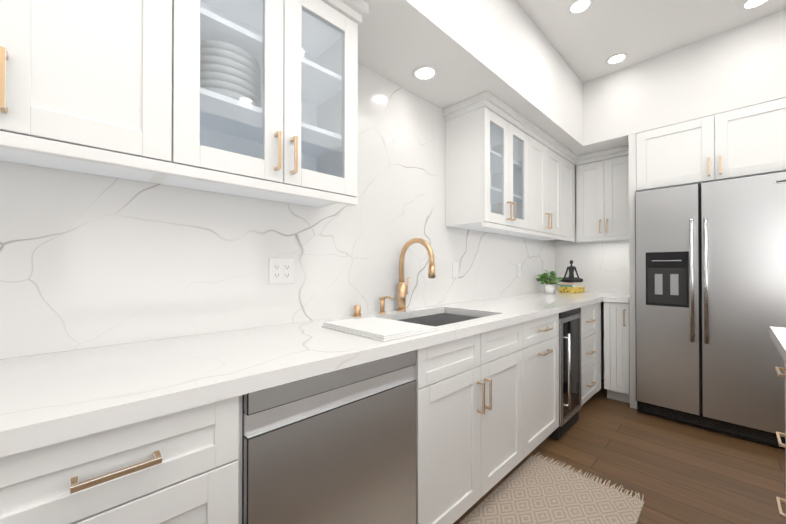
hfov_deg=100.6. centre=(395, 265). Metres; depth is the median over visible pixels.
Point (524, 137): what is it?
upper cabinet
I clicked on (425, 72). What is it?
recessed light
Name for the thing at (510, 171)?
upper cabinet
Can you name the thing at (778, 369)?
kitchen island
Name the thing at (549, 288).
plant
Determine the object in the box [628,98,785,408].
surround
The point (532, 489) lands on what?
rug
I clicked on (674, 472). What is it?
floor
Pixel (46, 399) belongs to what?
countertop
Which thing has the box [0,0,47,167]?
upper cabinet
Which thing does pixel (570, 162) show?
upper cabinet
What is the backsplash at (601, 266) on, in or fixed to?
attached to the wall at (602, 340)
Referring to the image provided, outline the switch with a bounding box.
[353,305,361,316]
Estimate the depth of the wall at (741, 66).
2.47 m
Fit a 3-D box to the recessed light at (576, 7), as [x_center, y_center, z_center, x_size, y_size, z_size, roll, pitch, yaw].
[1.191,-1.674,2.103,0.148,0.007,0.148,0,-1,-44]
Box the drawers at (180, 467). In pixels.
[0,396,238,523]
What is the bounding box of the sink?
[397,313,481,326]
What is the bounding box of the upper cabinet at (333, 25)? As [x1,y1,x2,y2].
[276,0,363,206]
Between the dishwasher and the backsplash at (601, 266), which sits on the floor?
the dishwasher
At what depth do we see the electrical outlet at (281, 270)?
1.46 m
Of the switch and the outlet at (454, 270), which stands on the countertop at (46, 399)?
the switch
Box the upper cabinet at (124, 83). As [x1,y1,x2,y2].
[40,0,207,187]
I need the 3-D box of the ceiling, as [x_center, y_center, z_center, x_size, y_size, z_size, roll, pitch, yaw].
[0.607,-1.744,-0.128,7.484,0.100,4.200,0,-1,-44]
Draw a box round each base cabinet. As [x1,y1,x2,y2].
[413,322,522,523]
[521,313,558,458]
[604,302,629,402]
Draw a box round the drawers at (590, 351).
[581,302,600,404]
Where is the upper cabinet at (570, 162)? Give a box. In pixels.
[537,155,574,239]
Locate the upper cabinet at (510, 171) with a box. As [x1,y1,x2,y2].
[444,95,514,230]
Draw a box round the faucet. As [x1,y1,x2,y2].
[397,238,434,310]
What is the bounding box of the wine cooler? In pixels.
[549,307,581,439]
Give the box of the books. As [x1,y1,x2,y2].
[559,282,584,292]
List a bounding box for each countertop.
[0,290,628,457]
[770,326,785,357]
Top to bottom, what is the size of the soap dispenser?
0.098 m
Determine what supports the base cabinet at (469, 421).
on the floor
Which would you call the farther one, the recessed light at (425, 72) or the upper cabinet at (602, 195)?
the upper cabinet at (602, 195)
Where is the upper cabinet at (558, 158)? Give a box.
[531,143,566,238]
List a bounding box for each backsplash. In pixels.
[0,63,554,358]
[555,239,628,293]
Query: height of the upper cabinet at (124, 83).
0.775 m
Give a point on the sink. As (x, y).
(435, 320)
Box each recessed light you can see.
[412,65,437,80]
[567,0,593,14]
[606,53,627,64]
[740,0,769,9]
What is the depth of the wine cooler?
2.27 m
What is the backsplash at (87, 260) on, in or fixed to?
attached to the wall
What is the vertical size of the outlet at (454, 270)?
0.116 m
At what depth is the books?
3.35 m
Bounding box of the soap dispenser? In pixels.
[378,296,394,313]
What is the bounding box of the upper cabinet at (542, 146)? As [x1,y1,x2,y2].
[510,131,550,238]
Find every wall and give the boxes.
[569,9,785,166]
[575,167,626,379]
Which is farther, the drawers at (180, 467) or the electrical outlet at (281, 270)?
the electrical outlet at (281, 270)
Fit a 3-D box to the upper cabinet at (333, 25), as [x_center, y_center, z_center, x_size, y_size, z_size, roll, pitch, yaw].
[-0.408,-0.676,1.355,0.397,0.775,0.312,0,-1,-44]
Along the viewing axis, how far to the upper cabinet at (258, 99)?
1.14 m
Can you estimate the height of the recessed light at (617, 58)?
0.007 m
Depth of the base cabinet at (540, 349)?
1.98 m
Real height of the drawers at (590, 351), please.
0.868 m
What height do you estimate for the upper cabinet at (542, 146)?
0.775 m
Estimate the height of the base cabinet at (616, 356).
0.868 m
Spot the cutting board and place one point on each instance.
(380, 329)
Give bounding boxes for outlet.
[269,258,293,283]
[452,263,457,278]
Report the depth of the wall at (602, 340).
3.41 m
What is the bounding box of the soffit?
[358,0,582,148]
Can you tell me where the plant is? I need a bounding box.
[536,270,561,293]
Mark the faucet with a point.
(402, 289)
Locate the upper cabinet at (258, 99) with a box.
[188,0,307,200]
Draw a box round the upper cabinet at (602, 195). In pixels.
[576,145,628,241]
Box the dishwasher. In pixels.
[238,350,415,523]
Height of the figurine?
0.229 m
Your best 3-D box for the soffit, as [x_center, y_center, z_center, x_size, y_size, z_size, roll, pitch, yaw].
[-0.806,-1.399,0.878,6.558,0.574,0.484,0,-1,-44]
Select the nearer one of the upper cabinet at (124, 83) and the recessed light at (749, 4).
the upper cabinet at (124, 83)
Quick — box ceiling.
[516,0,785,82]
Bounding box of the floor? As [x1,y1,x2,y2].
[453,379,785,523]
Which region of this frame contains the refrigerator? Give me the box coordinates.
[635,171,785,448]
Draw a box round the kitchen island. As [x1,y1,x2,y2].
[771,338,785,517]
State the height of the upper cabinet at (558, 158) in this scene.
0.775 m
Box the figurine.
[560,260,582,281]
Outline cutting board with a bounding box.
[321,317,437,341]
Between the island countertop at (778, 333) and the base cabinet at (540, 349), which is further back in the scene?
the base cabinet at (540, 349)
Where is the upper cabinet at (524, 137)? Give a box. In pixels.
[483,119,534,234]
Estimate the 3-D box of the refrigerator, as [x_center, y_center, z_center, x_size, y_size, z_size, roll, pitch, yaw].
[2.451,0.286,2.495,0.774,1.763,0.906,0,-1,-44]
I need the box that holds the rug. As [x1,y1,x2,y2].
[459,452,643,523]

